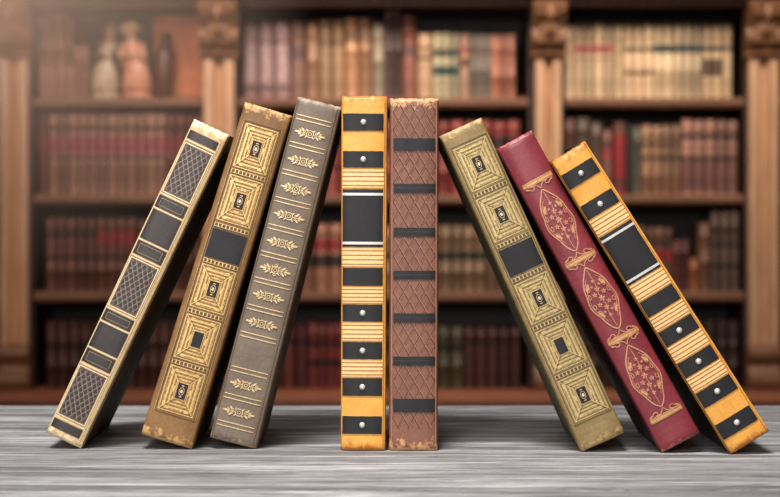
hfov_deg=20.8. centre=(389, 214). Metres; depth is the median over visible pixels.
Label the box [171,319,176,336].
book
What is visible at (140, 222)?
book
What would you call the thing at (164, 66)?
vase
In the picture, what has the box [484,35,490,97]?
book
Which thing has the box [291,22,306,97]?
book
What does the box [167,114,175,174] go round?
book
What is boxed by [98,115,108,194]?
book
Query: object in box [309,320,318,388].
book
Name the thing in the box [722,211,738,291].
book
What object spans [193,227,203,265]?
book
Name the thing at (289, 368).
book
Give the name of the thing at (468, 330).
book
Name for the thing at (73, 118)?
book
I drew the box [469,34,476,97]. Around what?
book
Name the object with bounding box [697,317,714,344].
book
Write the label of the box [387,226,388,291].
book
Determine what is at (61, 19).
book
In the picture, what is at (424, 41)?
book
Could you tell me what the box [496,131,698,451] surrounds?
book
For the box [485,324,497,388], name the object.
book
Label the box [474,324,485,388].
book
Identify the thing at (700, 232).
book
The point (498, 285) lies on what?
book
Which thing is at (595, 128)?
book
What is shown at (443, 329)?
book
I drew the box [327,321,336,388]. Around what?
book
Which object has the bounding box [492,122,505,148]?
book
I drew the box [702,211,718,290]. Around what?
book
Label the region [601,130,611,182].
book
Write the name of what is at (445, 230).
book
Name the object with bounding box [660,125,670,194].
book
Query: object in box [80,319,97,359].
book
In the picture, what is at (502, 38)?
book
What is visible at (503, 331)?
book
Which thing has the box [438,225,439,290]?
book
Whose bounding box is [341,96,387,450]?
book
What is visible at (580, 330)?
book
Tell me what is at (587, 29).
book
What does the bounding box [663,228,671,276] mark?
book
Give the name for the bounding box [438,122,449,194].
book
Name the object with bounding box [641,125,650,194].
book
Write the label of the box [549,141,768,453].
book
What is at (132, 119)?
book
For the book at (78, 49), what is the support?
on the bookcase
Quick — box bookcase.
[0,0,779,404]
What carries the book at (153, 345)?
on the bookcase
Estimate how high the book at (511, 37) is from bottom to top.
0.194 m
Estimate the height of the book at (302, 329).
0.197 m
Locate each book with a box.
[39,114,49,194]
[40,15,47,97]
[46,218,56,291]
[46,318,64,388]
[47,119,233,447]
[48,15,56,97]
[49,115,59,194]
[57,15,65,97]
[57,217,73,291]
[58,319,72,388]
[59,114,69,194]
[66,15,82,97]
[67,218,76,291]
[69,114,78,194]
[69,318,86,382]
[75,46,81,97]
[77,218,86,291]
[79,114,88,194]
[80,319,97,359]
[82,45,95,97]
[87,218,96,291]
[88,115,98,194]
[91,319,99,336]
[97,217,112,291]
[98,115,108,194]
[107,218,116,290]
[108,114,117,194]
[117,218,126,281]
[118,115,127,194]
[127,114,137,194]
[127,218,141,259]
[127,368,136,388]
[137,219,145,238]
[137,345,147,388]
[138,114,147,194]
[141,102,292,448]
[147,114,156,194]
[148,319,163,388]
[153,16,203,97]
[157,114,166,194]
[159,319,174,374]
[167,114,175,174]
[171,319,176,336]
[173,273,181,291]
[176,114,185,155]
[182,250,192,291]
[186,115,194,134]
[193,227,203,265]
[195,114,203,122]
[210,97,341,447]
[243,22,259,97]
[260,23,274,97]
[275,22,290,97]
[278,374,281,388]
[282,323,296,388]
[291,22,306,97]
[296,322,308,388]
[302,242,314,291]
[307,23,319,97]
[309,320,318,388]
[315,224,328,291]
[318,321,327,388]
[320,21,332,97]
[326,147,338,194]
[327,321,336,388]
[329,223,340,291]
[333,21,345,97]
[336,320,340,388]
[339,139,340,194]
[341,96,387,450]
[346,19,358,96]
[359,19,371,96]
[373,24,384,96]
[385,10,392,97]
[386,325,388,388]
[387,121,389,193]
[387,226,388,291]
[389,98,438,450]
[394,9,401,97]
[402,16,415,97]
[417,34,431,97]
[432,33,440,97]
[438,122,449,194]
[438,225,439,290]
[438,323,449,388]
[439,118,623,450]
[440,225,450,291]
[441,33,449,97]
[449,121,463,194]
[450,34,458,97]
[450,323,462,388]
[451,225,461,291]
[459,34,468,97]
[462,226,473,291]
[462,324,474,388]
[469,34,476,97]
[472,225,484,291]
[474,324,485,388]
[477,34,483,97]
[483,121,491,139]
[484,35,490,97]
[485,254,496,291]
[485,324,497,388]
[491,35,498,97]
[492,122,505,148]
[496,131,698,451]
[496,325,508,388]
[497,281,501,291]
[499,35,506,97]
[506,121,519,143]
[507,34,514,97]
[507,324,520,388]
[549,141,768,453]
[564,26,573,97]
[564,119,573,153]
[573,318,586,347]
[574,24,582,97]
[574,118,589,147]
[583,25,592,97]
[587,339,598,374]
[590,123,600,164]
[593,24,603,97]
[599,361,609,388]
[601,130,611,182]
[604,25,612,97]
[608,122,625,194]
[613,24,622,97]
[623,25,632,97]
[625,125,632,194]
[632,126,640,194]
[633,25,642,97]
[639,225,645,235]
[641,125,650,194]
[643,25,652,97]
[646,228,654,250]
[649,227,662,262]
[650,126,660,194]
[653,25,662,97]
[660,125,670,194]
[663,24,671,97]
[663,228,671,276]
[670,125,680,194]
[672,25,681,97]
[672,239,679,289]
[674,239,688,291]
[675,120,691,194]
[682,24,691,97]
[689,257,697,291]
[691,120,702,194]
[691,223,709,291]
[692,25,701,97]
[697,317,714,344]
[702,25,711,97]
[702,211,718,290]
[703,120,714,194]
[708,317,726,363]
[712,25,721,97]
[714,120,725,194]
[719,212,728,291]
[721,24,731,97]
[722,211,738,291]
[725,121,736,194]
[726,318,738,382]
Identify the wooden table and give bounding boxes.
[0,405,779,496]
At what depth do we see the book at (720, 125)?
6.52 m
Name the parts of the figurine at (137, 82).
arm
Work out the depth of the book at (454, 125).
6.52 m
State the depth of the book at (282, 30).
6.52 m
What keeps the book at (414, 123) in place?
on the wooden table
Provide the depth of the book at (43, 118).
6.53 m
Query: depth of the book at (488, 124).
6.52 m
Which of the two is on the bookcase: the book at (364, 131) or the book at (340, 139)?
the book at (340, 139)
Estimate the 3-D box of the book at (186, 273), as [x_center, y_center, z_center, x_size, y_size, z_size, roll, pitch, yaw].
[-0.623,0.124,6.615,0.032,0.221,0.186,0,0,0]
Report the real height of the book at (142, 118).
0.247 m
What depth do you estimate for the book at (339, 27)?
6.53 m
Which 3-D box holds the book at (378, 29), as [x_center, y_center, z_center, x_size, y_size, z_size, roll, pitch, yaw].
[-0.035,-0.472,6.608,0.036,0.225,0.188,0,0,0]
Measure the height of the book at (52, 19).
0.253 m
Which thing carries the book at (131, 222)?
on the bookcase
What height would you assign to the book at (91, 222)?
0.225 m
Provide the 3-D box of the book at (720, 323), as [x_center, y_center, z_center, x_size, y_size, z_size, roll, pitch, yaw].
[1.017,0.427,6.611,0.033,0.212,0.187,0,0,0]
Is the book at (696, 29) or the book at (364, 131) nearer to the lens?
the book at (364, 131)
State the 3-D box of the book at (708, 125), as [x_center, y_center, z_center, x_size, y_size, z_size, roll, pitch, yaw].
[0.981,-0.177,6.610,0.032,0.228,0.186,0,0,0]
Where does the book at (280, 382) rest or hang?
on the bookcase
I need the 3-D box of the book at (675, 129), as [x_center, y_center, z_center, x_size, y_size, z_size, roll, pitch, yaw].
[0.879,-0.170,6.616,0.028,0.213,0.185,0,0,0]
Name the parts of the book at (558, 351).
gilt panel, gilt panel, title panel, gilt panel, gilt panel, gilt panel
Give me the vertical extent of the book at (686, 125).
0.228 m
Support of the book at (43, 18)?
on the bookcase
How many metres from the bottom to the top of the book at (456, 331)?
0.193 m
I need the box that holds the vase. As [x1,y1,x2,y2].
[154,32,174,97]
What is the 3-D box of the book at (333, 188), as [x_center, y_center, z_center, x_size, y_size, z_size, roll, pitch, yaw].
[-0.179,-0.174,6.610,0.039,0.221,0.189,0,0,0]
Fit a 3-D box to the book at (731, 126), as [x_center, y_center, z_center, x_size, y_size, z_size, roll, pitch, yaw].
[1.051,-0.176,6.614,0.032,0.226,0.186,0,0,0]
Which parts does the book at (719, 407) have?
title panel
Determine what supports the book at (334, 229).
on the bookcase
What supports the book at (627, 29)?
on the bookcase
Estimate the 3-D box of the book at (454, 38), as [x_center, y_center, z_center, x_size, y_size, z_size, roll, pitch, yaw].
[0.200,-0.458,6.615,0.025,0.197,0.184,0,0,0]
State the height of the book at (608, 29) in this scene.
0.224 m
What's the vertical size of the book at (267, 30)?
0.230 m
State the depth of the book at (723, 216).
6.53 m
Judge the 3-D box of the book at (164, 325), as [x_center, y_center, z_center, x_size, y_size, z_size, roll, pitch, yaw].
[-0.692,0.430,6.611,0.032,0.207,0.186,0,0,0]
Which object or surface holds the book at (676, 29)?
on the bookcase
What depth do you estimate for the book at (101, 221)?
6.52 m
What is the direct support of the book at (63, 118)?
on the bookcase
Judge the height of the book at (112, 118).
0.245 m
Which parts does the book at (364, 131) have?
title panel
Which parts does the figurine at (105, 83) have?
arm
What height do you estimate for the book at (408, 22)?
0.250 m
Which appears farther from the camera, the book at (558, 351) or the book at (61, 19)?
the book at (61, 19)
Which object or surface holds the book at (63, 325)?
on the bookcase
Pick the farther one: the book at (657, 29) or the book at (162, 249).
the book at (657, 29)
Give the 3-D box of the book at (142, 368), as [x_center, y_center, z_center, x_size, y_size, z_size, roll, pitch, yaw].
[-0.761,0.431,6.614,0.032,0.206,0.186,0,0,0]
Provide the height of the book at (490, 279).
0.195 m
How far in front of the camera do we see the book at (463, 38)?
6.53 m
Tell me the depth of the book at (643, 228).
6.53 m
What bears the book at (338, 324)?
on the bookcase
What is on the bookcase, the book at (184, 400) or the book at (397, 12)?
the book at (397, 12)
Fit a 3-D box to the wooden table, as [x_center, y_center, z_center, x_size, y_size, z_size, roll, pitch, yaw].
[0.000,0.566,1.438,1.900,0.800,0.838,0,0,0]
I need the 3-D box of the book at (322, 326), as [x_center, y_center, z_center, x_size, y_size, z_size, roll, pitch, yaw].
[-0.208,0.434,6.611,0.026,0.200,0.184,0,0,0]
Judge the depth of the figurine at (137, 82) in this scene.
6.54 m
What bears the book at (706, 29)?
on the bookcase
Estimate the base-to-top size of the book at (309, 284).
0.208 m
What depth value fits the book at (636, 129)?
6.53 m
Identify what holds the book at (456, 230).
on the bookcase
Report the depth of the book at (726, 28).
6.53 m
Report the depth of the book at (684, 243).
6.53 m
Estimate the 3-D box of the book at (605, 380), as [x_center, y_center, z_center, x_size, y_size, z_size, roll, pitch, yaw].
[0.659,0.427,6.610,0.033,0.212,0.187,0,0,0]
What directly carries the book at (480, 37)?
on the bookcase
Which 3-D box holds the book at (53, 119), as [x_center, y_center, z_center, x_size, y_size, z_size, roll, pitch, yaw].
[-1.032,-0.185,6.615,0.027,0.244,0.184,0,0,0]
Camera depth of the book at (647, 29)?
6.52 m
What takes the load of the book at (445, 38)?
on the bookcase
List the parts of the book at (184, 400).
gilt panel, gilt panel, gilt panel, title panel, gilt panel, gilt panel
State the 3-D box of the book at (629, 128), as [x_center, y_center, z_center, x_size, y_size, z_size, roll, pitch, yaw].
[0.736,-0.170,6.614,0.017,0.213,0.177,0,0,0]
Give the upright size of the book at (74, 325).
0.208 m
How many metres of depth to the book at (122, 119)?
6.53 m
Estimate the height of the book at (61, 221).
0.227 m
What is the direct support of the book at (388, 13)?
on the bookcase
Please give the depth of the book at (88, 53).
6.53 m
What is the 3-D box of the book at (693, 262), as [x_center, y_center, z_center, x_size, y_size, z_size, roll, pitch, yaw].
[0.932,0.183,6.616,0.025,0.102,0.184,0,0,0]
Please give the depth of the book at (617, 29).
6.53 m
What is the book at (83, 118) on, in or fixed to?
on the bookcase
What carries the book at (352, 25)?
on the bookcase
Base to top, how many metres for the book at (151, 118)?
0.247 m
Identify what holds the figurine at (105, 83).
on the bookcase
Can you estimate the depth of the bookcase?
6.50 m
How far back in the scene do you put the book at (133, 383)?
6.52 m
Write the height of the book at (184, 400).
0.246 m
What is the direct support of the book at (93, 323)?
on the bookcase
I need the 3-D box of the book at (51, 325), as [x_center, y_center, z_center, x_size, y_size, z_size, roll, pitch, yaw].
[-1.038,0.429,6.612,0.032,0.208,0.186,0,0,0]
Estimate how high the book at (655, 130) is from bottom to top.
0.210 m
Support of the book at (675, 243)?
on the bookcase
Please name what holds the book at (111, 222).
on the bookcase
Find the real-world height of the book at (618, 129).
0.221 m
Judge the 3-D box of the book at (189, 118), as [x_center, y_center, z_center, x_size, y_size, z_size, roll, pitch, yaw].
[-0.614,-0.185,6.615,0.026,0.244,0.184,0,0,0]
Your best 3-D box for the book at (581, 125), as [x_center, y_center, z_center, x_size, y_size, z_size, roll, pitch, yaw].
[0.592,-0.180,6.614,0.044,0.234,0.189,0,0,0]
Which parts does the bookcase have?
panel, shelf, shelf, shelf, panel, shelf, cornice, shelf, shelf, panel, shelf, shelf, shelf, panel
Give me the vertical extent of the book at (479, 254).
0.203 m
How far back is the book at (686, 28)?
6.53 m
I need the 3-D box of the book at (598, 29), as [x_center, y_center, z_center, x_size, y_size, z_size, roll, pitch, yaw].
[0.641,-0.472,6.609,0.028,0.226,0.185,0,0,0]
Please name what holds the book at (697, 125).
on the bookcase
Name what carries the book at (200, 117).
on the bookcase
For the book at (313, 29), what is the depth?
6.52 m
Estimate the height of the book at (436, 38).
0.198 m
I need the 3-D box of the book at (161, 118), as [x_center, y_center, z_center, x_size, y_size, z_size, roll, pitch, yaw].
[-0.702,-0.187,6.613,0.027,0.247,0.184,0,0,0]
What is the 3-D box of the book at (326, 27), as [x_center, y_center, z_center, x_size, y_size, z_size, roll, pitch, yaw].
[-0.197,-0.477,6.612,0.036,0.236,0.188,0,0,0]
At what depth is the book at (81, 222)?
6.53 m
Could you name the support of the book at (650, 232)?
on the bookcase
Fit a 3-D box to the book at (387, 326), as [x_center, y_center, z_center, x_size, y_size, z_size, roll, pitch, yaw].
[0.004,0.438,6.616,0.037,0.191,0.188,0,0,0]
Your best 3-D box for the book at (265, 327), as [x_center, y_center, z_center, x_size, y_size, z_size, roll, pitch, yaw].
[-0.081,0.041,1.581,0.094,0.249,0.151,0,0,0]
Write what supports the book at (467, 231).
on the bookcase
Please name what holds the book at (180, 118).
on the bookcase
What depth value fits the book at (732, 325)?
6.53 m
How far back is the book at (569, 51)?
6.52 m
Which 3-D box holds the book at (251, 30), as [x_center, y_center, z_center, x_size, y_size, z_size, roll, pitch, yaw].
[-0.427,-0.475,6.607,0.044,0.231,0.189,0,0,0]
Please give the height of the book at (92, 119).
0.244 m
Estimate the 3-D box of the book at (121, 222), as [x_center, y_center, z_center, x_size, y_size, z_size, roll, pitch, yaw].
[-0.824,0.121,6.618,0.028,0.226,0.185,0,0,0]
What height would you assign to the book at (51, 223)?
0.225 m
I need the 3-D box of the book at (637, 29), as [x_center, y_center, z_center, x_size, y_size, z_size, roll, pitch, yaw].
[0.763,-0.471,6.618,0.028,0.223,0.185,0,0,0]
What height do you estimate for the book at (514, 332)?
0.191 m
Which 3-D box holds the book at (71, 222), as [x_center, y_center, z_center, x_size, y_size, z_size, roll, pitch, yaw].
[-0.978,0.122,6.612,0.028,0.225,0.185,0,0,0]
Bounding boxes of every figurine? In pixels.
[91,22,120,97]
[118,20,151,97]
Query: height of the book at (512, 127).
0.226 m
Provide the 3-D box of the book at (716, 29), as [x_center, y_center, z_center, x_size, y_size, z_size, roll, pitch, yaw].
[1.004,-0.470,6.616,0.028,0.222,0.185,0,0,0]
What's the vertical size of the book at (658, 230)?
0.196 m
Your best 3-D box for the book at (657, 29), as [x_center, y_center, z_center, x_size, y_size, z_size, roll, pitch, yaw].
[0.824,-0.471,6.613,0.027,0.223,0.184,0,0,0]
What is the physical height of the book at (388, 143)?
0.225 m
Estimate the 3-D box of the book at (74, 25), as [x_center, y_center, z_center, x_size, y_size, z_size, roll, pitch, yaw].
[-0.981,-0.486,6.619,0.025,0.254,0.184,0,0,0]
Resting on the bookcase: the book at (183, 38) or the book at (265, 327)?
the book at (183, 38)
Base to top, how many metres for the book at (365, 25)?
0.242 m
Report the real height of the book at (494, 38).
0.193 m
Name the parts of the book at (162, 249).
woven panel, title panel, woven panel, title panel, woven panel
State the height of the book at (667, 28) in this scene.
0.226 m
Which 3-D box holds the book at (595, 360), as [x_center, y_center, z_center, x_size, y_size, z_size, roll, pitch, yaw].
[0.624,0.428,6.611,0.033,0.212,0.187,0,0,0]
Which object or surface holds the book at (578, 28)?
on the bookcase
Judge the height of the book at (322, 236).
0.207 m
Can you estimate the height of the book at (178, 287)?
0.219 m
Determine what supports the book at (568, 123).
on the bookcase

